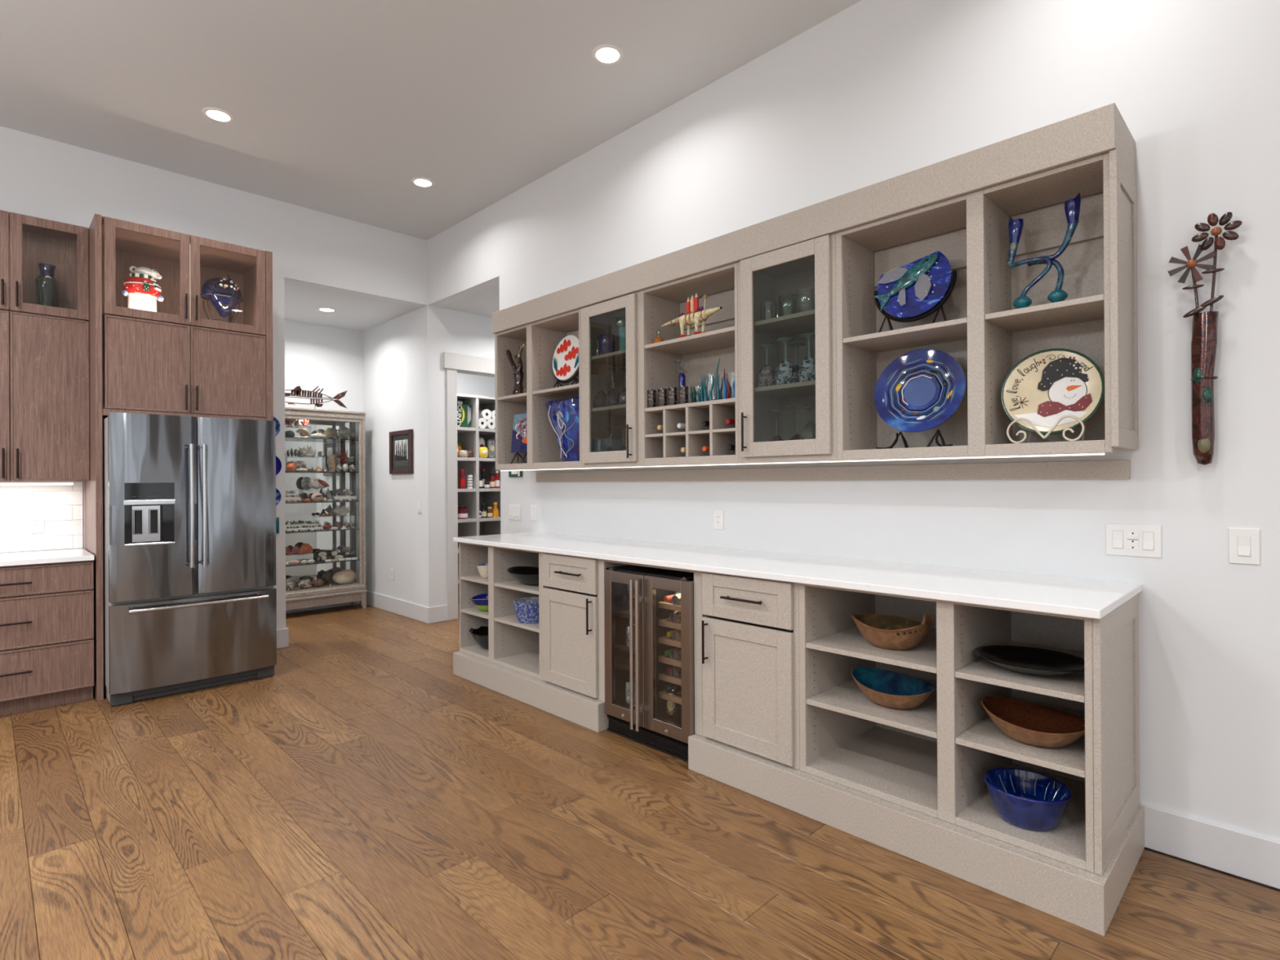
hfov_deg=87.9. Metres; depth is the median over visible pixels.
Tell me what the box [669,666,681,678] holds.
wine bottle
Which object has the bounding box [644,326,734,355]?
shelf
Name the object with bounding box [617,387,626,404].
bowl
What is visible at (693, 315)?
animal sculpture
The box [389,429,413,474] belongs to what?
framed picture
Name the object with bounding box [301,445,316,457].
coral
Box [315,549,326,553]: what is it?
pebble
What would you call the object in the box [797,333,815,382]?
goblet
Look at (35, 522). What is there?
wall outlet
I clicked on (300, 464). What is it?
shell
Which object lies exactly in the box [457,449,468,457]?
snack bag
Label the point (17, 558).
countertop
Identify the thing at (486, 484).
jam jar
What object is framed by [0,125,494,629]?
wall
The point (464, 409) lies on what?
pack
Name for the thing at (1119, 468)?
valance
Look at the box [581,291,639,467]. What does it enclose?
upper cabinet
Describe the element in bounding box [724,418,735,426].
wine bottle
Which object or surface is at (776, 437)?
bowl
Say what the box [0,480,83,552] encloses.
tile backsplash
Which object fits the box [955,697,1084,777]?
shelf
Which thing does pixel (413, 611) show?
baseboard
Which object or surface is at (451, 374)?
trim
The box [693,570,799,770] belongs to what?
base cabinet
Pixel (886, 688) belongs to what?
bowl
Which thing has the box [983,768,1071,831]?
bowl
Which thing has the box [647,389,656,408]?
shot glass
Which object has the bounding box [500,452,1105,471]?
strip light
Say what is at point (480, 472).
sauce bottle
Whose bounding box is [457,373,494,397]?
wall
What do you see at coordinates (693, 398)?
tumbler
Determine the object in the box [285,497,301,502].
display riser
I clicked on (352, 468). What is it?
shell
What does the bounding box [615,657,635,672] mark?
wire shelf
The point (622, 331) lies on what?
tumbler
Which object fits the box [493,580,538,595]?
shelf
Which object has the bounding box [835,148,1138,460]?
upper cabinet
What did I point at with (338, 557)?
sand dollar
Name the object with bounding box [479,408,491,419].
paper towel roll
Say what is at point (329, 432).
scallop
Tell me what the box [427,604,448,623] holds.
baseboard
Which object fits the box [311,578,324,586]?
mottled conch
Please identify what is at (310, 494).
shell
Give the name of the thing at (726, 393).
tumbler
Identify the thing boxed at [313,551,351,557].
display riser
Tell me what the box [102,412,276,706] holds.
refrigerator
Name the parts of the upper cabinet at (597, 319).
rail, door handle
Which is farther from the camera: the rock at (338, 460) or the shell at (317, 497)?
the rock at (338, 460)
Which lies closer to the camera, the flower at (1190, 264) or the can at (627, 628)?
the flower at (1190, 264)
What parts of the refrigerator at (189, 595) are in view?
recess plate, dispenser frame, door, door handle, drawer, door handle, door handle, door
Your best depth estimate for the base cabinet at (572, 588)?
3.77 m
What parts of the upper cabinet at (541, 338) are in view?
rail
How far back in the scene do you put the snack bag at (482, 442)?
7.75 m
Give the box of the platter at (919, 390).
[874,348,965,432]
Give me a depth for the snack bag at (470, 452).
7.56 m
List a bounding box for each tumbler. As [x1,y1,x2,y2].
[599,333,614,355]
[618,326,626,350]
[689,386,706,403]
[700,358,723,401]
[722,368,735,399]
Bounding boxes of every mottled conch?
[297,579,311,588]
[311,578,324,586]
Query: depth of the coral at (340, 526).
7.11 m
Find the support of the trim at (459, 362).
attached to the wall at (41, 177)
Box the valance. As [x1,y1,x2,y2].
[536,459,1130,482]
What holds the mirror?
on the curio cabinet at (329, 540)
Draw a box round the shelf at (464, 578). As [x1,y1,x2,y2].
[460,574,488,584]
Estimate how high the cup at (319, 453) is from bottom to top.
0.055 m
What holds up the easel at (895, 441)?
on the upper cabinet at (983, 330)
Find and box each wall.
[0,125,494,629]
[284,320,363,586]
[362,0,1279,841]
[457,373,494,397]
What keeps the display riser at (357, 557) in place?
on the curio cabinet at (329, 540)
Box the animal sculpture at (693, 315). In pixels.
[661,293,722,337]
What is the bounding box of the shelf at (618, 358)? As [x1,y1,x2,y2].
[591,349,626,367]
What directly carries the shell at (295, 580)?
on the curio cabinet at (329, 540)
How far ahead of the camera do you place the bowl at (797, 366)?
3.30 m
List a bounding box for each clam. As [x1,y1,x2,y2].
[296,467,307,471]
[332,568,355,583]
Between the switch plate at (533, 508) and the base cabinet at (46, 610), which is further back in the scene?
the switch plate at (533, 508)
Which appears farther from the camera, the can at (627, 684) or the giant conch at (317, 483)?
the giant conch at (317, 483)
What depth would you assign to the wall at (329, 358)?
7.23 m
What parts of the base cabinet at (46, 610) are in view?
drawer handle, drawer handle, drawer handle, drawer, drawer, drawer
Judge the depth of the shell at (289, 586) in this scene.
6.71 m
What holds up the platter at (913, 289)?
on the easel at (949, 291)
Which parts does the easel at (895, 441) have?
leg, leg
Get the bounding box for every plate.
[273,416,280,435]
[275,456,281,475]
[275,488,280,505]
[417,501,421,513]
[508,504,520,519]
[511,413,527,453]
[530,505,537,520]
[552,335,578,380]
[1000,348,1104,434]
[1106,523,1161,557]
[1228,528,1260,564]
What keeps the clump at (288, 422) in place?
on the display riser
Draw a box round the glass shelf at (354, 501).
[286,500,359,502]
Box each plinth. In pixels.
[453,651,608,732]
[688,733,1144,936]
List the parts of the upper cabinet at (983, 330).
rail, rail, panel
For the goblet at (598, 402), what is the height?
0.225 m
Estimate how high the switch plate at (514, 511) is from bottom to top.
0.119 m
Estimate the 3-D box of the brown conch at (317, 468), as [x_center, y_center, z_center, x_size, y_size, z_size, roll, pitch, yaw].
[-3.361,-0.122,6.942,0.080,0.070,0.078,0,0,-45]
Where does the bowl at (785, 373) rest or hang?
on the goblet at (786, 372)
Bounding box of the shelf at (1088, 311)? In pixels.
[984,293,1104,332]
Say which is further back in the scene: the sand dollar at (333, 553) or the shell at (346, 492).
the shell at (346, 492)
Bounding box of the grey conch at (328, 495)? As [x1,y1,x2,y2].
[324,488,333,501]
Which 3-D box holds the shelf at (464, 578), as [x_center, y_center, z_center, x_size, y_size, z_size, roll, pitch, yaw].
[-0.924,0.694,4.800,0.619,0.020,0.367,0,0,-45]
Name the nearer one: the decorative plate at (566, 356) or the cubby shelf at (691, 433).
the cubby shelf at (691, 433)
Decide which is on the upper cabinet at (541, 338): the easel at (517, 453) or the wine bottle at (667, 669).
the easel at (517, 453)
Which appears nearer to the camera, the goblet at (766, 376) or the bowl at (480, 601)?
the goblet at (766, 376)
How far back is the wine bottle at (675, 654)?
3.33 m
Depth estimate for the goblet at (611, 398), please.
4.11 m
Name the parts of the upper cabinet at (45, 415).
door handle, door handle, door, door, door handle, door handle, door, door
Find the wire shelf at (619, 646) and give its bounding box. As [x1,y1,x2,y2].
[615,643,635,653]
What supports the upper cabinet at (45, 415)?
attached to the wall at (41, 177)
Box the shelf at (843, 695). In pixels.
[806,676,937,738]
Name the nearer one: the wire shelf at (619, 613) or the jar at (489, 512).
the wire shelf at (619, 613)
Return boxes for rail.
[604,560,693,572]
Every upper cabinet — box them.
[0,209,89,480]
[494,308,582,470]
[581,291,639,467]
[639,262,738,466]
[737,233,837,462]
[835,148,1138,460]
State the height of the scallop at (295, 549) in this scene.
0.084 m
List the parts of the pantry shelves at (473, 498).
shelf, shelf, shelf, shelf, shelf, shelf, shelf, shelf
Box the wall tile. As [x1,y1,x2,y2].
[275,517,279,533]
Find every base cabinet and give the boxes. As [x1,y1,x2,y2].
[0,560,93,715]
[458,542,541,679]
[540,551,627,702]
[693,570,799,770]
[799,582,1139,875]
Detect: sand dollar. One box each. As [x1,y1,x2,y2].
[318,551,326,556]
[331,551,337,555]
[334,555,342,559]
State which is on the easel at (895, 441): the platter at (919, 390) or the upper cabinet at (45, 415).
the platter at (919, 390)
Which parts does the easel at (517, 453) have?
leg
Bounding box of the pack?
[457,400,471,427]
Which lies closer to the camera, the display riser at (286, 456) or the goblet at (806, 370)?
the goblet at (806, 370)
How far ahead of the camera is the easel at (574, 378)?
4.54 m
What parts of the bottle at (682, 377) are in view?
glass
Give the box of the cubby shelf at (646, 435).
[644,433,662,438]
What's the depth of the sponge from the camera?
7.10 m
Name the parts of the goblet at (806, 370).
stem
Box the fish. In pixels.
[284,386,347,408]
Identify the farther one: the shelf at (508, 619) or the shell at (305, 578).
the shell at (305, 578)
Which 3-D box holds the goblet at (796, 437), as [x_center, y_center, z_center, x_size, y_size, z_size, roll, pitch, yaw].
[0.772,-0.247,3.259,0.104,0.235,0.104,0,0,-45]
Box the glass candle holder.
[1007,192,1080,308]
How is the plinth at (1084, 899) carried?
on the floor
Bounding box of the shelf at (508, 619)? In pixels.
[493,613,538,632]
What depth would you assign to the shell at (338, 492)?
7.15 m
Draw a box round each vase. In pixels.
[35,262,59,307]
[200,277,243,317]
[545,396,579,462]
[1190,311,1218,465]
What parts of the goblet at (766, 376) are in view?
stem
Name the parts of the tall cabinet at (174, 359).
panel, door, door, rail, door handle, door handle, door handle, door handle, door, door, panel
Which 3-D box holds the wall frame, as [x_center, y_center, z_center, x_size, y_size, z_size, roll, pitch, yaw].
[-1.000,-0.048,5.334,0.016,0.047,0.181,0,0,-45]
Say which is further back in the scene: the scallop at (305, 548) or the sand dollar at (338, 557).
the sand dollar at (338, 557)
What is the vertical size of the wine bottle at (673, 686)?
0.076 m
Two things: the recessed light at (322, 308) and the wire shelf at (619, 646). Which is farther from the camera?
the recessed light at (322, 308)
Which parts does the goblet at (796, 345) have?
stem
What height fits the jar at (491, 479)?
0.175 m
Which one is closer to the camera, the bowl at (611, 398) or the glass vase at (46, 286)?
the bowl at (611, 398)
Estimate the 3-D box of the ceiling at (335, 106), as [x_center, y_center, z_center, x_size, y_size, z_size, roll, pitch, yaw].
[-1.041,-2.389,0.049,7.800,0.120,10.706,0,0,-45]
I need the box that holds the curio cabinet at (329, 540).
[284,406,367,610]
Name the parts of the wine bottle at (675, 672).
lid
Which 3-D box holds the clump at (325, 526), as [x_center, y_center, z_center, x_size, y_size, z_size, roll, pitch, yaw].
[-3.298,0.496,7.001,0.096,0.059,0.058,0,0,-45]
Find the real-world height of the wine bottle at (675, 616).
0.066 m
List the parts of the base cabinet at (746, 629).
door handle, drawer handle, drawer, door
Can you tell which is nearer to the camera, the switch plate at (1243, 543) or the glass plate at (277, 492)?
the switch plate at (1243, 543)
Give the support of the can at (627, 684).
in the wine fridge at (634, 595)
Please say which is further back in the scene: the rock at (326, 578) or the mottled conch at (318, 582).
the rock at (326, 578)
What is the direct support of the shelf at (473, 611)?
attached to the base cabinet at (513, 645)
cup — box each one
[317,451,322,457]
[1008,216,1023,243]
[1064,192,1080,223]
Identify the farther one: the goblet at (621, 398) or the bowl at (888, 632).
the goblet at (621, 398)
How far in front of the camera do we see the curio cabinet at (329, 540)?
7.10 m
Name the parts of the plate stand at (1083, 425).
leg, leg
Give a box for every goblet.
[593,374,605,408]
[604,368,618,406]
[604,426,616,451]
[616,426,626,450]
[617,368,626,404]
[756,344,776,387]
[766,410,784,441]
[774,337,797,385]
[786,405,808,439]
[787,342,805,382]
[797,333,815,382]
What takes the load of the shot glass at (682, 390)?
on the upper cabinet at (659, 305)
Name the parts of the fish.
head plate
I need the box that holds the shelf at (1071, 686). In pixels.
[955,640,1084,702]
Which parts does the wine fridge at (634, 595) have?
door, door handle, door handle, door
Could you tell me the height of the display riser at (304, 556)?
0.087 m
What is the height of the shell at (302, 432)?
0.083 m
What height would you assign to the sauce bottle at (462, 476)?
0.218 m
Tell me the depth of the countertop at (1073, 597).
2.75 m
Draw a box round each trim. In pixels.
[443,351,494,374]
[445,368,457,620]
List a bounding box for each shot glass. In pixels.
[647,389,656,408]
[657,388,667,406]
[667,386,677,405]
[678,386,688,404]
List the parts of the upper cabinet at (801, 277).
door handle, rail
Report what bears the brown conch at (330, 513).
on the display riser
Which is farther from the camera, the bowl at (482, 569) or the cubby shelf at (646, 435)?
the bowl at (482, 569)
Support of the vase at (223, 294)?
on the wire stand at (230, 318)
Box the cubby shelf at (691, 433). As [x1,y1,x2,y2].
[688,430,709,435]
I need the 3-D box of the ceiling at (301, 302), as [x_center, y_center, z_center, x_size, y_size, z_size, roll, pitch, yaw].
[-2.788,-1.733,5.876,5.500,0.100,3.040,0,0,-45]
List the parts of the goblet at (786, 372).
stem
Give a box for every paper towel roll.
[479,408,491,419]
[479,417,487,428]
[484,418,495,428]
[490,409,495,420]
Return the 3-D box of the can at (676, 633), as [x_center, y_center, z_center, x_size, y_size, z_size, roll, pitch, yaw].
[0.219,0.782,3.365,0.119,0.066,0.066,0,0,-45]
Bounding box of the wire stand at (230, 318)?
[203,274,239,323]
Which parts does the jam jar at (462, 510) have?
lid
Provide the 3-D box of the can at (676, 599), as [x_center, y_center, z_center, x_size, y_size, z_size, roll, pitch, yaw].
[0.219,0.605,3.365,0.119,0.066,0.066,0,0,-45]
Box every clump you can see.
[284,420,293,425]
[322,524,332,529]
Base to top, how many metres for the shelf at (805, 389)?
0.020 m
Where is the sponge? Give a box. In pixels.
[328,454,335,471]
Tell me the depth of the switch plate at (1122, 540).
2.47 m
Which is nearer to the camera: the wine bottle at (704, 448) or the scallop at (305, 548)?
the wine bottle at (704, 448)
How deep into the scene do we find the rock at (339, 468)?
7.09 m
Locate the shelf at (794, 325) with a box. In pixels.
[754,309,815,337]
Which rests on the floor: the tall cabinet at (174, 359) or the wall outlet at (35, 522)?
the tall cabinet at (174, 359)
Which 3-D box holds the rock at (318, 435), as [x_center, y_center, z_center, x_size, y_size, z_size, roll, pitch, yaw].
[-3.351,-0.460,6.918,0.155,0.062,0.051,0,0,-45]
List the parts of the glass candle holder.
stem, stem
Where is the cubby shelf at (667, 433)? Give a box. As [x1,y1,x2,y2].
[665,431,685,436]
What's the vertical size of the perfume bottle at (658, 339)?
0.100 m
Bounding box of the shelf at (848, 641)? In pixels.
[805,626,936,673]
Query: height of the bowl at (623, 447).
0.090 m
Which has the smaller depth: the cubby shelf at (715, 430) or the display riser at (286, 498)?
the cubby shelf at (715, 430)
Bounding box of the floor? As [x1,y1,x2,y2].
[0,596,1279,959]
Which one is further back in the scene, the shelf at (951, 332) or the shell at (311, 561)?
the shell at (311, 561)
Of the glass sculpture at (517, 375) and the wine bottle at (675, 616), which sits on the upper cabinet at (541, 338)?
the glass sculpture at (517, 375)
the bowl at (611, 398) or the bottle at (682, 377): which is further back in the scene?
the bowl at (611, 398)
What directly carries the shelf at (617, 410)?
attached to the upper cabinet at (597, 319)
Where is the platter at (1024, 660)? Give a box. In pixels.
[973,644,1084,675]
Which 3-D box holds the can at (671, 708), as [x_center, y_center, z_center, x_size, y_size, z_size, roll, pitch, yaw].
[0.161,1.138,3.383,0.068,0.119,0.066,0,0,-45]
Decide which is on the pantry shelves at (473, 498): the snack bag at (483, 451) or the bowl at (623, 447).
the snack bag at (483, 451)
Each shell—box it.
[285,577,300,588]
[285,582,293,591]
[288,560,299,564]
[293,418,302,426]
[293,460,306,468]
[296,428,308,436]
[300,560,306,564]
[300,577,312,582]
[301,476,311,489]
[306,559,314,563]
[307,493,313,502]
[311,492,323,502]
[336,490,343,495]
[337,426,351,439]
[342,488,352,495]
[348,464,355,471]
[350,431,355,439]
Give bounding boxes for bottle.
[458,469,465,488]
[479,471,482,488]
[480,502,486,518]
[481,468,485,488]
[492,502,498,517]
[495,471,499,488]
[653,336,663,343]
[657,424,662,430]
[663,591,680,601]
[664,646,676,656]
[664,677,681,691]
[665,666,672,673]
[666,630,673,637]
[674,362,688,386]
[676,422,685,429]
[680,447,685,453]
[701,421,709,426]
[702,445,709,451]
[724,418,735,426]
[727,444,735,450]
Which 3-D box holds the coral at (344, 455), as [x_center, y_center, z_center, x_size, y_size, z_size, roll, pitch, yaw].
[-3.225,-0.254,7.246,0.091,0.154,0.050,0,0,-45]
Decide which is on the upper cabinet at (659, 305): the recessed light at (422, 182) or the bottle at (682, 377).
the bottle at (682, 377)
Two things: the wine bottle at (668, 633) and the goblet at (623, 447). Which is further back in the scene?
the goblet at (623, 447)
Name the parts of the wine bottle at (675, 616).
lid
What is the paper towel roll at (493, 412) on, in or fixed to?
on the paper towel roll at (491, 422)
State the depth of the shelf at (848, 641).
2.64 m
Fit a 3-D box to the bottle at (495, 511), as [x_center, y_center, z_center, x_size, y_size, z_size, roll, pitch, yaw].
[-1.706,0.351,7.827,0.080,0.178,0.079,0,0,-45]
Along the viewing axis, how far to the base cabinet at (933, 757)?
2.43 m
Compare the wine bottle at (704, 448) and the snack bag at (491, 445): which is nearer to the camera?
the wine bottle at (704, 448)
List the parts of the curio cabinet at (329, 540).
moulding, post, post, leg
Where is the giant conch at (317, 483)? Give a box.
[307,478,328,489]
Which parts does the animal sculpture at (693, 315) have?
leg, leg, leg, leg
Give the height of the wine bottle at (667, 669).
0.076 m
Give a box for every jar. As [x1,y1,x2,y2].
[121,266,164,311]
[457,506,467,519]
[484,479,489,488]
[486,506,492,517]
[488,473,495,488]
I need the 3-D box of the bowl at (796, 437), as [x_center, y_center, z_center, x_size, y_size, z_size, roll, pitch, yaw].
[0.772,-0.177,3.259,0.104,0.095,0.104,0,0,-45]
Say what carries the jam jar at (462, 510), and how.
on the pantry shelves at (473, 498)
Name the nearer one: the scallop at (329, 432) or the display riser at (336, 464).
the scallop at (329, 432)
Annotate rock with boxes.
[284,430,294,436]
[310,432,326,438]
[321,571,333,584]
[335,457,341,463]
[335,464,342,471]
[345,456,354,463]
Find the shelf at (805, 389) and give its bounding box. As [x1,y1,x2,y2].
[754,380,815,398]
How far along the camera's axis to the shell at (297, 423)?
6.85 m
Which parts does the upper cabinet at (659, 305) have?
rail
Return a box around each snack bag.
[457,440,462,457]
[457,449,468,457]
[467,450,473,457]
[479,437,484,457]
[479,446,488,457]
[486,438,495,457]
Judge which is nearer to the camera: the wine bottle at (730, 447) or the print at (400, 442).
the wine bottle at (730, 447)
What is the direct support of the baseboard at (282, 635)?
attached to the wall at (41, 177)
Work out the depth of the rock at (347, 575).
7.12 m
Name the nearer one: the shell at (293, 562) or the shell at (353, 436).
the shell at (293, 562)
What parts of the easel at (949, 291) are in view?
leg, leg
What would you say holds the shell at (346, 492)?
on the display riser at (351, 497)
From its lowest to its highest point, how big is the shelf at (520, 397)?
0.020 m
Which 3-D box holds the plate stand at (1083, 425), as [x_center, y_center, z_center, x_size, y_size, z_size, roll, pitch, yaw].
[1.552,-0.185,2.504,0.206,0.095,0.252,0,0,-45]
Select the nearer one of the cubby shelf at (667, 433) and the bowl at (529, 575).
the cubby shelf at (667, 433)
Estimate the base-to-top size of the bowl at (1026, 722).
0.112 m
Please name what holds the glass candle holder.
on the upper cabinet at (983, 330)
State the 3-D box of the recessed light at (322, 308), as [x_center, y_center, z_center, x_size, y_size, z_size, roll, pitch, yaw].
[-3.086,-1.677,6.545,0.176,0.006,0.176,0,0,-45]
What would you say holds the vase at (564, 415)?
in the upper cabinet at (541, 338)
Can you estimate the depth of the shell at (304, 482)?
6.96 m
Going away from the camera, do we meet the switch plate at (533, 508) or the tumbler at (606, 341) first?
the tumbler at (606, 341)
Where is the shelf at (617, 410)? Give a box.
[591,404,626,415]
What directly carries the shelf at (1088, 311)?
attached to the upper cabinet at (983, 330)
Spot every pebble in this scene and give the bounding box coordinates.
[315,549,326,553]
[342,546,351,551]
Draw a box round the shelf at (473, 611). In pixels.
[460,606,488,618]
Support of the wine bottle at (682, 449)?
in the upper cabinet at (659, 305)
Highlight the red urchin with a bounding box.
[285,462,297,471]
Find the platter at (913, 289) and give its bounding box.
[872,250,951,318]
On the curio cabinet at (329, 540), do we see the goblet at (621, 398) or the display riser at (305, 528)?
the display riser at (305, 528)
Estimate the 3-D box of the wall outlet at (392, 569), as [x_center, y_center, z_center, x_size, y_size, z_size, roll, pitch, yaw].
[-2.595,0.983,6.959,0.008,0.119,0.075,0,0,-45]
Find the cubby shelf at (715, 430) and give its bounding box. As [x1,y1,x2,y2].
[712,427,735,434]
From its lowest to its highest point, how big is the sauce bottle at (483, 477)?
0.230 m
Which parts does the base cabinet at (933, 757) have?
panel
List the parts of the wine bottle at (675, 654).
lid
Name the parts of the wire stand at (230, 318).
leg, post, leg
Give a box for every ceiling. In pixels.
[0,0,861,239]
[284,281,499,331]
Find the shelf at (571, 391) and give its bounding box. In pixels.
[532,383,578,398]
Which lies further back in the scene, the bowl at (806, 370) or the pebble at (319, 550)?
the pebble at (319, 550)
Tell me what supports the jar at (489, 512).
on the pantry shelves at (473, 498)
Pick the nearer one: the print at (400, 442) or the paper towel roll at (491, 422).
the print at (400, 442)
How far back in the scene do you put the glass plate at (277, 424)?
5.44 m
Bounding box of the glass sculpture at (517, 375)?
[506,343,526,395]
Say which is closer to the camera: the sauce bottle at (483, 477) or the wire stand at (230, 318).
the wire stand at (230, 318)
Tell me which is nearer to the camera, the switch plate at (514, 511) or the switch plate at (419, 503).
the switch plate at (514, 511)
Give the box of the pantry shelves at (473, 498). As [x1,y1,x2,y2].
[457,393,500,596]
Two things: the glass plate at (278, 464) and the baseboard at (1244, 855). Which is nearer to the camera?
the baseboard at (1244, 855)
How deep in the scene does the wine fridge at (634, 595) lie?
3.36 m
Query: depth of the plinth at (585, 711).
4.00 m
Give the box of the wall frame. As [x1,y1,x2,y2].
[508,471,522,476]
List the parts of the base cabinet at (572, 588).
drawer handle, drawer, door, door handle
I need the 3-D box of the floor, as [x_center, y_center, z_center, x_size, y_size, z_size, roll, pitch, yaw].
[-1.632,1.393,1.942,9.600,0.050,14.272,0,0,-45]
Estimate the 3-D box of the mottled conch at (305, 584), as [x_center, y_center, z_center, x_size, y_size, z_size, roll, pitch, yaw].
[-3.454,1.073,6.841,0.136,0.093,0.085,0,0,-45]
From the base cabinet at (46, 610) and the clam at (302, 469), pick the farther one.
the clam at (302, 469)
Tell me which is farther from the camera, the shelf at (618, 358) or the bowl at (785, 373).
the shelf at (618, 358)
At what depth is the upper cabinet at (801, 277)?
3.27 m
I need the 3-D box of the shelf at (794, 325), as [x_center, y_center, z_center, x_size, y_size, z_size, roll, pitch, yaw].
[0.795,-0.769,3.263,0.324,0.020,0.488,0,0,-45]
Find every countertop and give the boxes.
[0,548,94,566]
[453,532,1142,619]
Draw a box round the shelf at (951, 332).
[842,317,967,352]
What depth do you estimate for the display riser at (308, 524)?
6.87 m
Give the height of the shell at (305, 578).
0.100 m
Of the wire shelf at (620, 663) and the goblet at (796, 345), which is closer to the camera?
the goblet at (796, 345)
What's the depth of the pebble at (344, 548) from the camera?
7.24 m
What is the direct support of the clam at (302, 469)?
on the curio cabinet at (329, 540)
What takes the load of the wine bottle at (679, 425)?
in the upper cabinet at (659, 305)
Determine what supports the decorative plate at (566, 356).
on the easel at (574, 378)
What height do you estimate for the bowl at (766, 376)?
0.122 m
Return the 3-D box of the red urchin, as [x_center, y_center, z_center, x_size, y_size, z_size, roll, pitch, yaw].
[-3.542,-0.132,6.748,0.096,0.090,0.096,0,0,-45]
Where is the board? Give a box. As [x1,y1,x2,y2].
[492,102,1135,333]
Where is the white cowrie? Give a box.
[342,463,348,471]
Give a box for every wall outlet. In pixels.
[26,513,44,533]
[391,568,394,579]
[713,509,724,529]
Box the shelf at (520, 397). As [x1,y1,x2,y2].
[497,392,526,402]
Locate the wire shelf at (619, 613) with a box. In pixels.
[614,608,634,619]
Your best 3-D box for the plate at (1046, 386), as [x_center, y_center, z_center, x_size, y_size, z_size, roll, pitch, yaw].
[1.531,-0.331,2.476,0.331,0.326,0.080,0,0,37]
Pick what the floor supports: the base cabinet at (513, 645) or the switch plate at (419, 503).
the base cabinet at (513, 645)
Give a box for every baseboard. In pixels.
[276,627,288,648]
[285,591,427,623]
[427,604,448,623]
[1139,803,1279,888]
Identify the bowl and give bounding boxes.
[469,626,488,649]
[470,593,488,611]
[476,563,488,578]
[506,566,538,585]
[513,596,538,623]
[593,390,605,408]
[604,388,618,406]
[604,447,615,451]
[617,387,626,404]
[617,445,626,450]
[756,364,776,387]
[768,435,784,441]
[774,359,797,385]
[789,434,804,439]
[794,364,799,382]
[797,355,815,382]
[850,611,932,650]
[851,666,935,709]
[981,696,1084,747]
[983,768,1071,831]
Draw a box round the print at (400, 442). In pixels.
[392,434,408,469]
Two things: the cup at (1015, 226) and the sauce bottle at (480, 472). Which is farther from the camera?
the sauce bottle at (480, 472)
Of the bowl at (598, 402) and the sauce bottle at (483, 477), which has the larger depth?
the sauce bottle at (483, 477)
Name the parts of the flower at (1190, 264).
stem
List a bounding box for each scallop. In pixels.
[285,546,290,555]
[291,546,299,555]
[299,543,313,554]
[323,427,337,439]
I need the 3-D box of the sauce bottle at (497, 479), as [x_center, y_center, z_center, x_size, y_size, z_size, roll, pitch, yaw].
[-1.690,-0.005,7.860,0.062,0.205,0.062,0,0,-45]
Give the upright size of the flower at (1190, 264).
0.267 m
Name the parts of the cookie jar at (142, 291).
leg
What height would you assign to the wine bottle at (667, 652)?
0.076 m
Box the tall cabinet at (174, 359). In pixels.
[84,213,274,701]
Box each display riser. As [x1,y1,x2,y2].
[285,456,324,457]
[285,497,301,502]
[285,523,320,528]
[285,527,323,532]
[285,553,313,564]
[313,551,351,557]
[313,554,356,562]
[315,557,358,562]
[332,495,356,501]
[334,463,354,471]
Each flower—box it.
[1167,244,1216,317]
[1191,211,1242,311]
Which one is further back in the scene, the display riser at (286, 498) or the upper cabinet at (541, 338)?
the display riser at (286, 498)
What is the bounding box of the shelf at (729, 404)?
[644,397,735,413]
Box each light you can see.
[0,480,75,485]
[201,106,234,123]
[316,306,336,311]
[410,177,434,187]
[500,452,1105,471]
[591,44,623,65]
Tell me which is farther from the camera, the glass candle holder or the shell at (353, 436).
the shell at (353, 436)
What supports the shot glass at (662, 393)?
on the upper cabinet at (659, 305)
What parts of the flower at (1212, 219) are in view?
stem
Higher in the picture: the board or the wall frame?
the board
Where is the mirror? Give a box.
[284,418,351,582]
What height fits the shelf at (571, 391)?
0.020 m
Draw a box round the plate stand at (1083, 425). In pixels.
[1006,414,1086,443]
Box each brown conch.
[314,465,322,471]
[327,509,333,515]
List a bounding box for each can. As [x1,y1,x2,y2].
[625,624,635,648]
[625,679,635,704]
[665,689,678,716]
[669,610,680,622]
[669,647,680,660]
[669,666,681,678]
[671,593,680,604]
[671,629,680,640]
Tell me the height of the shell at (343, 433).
0.140 m
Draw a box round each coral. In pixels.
[300,419,308,426]
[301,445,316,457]
[331,505,351,515]
[334,522,343,528]
[339,449,348,463]
[344,522,354,528]
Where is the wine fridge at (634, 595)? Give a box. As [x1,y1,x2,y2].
[604,564,694,761]
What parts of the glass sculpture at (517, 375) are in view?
handle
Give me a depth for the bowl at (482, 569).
4.60 m
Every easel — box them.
[510,451,527,463]
[551,364,578,387]
[873,270,956,332]
[875,429,952,448]
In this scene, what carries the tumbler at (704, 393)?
on the upper cabinet at (659, 305)
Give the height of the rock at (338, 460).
0.067 m
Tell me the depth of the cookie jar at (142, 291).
4.45 m

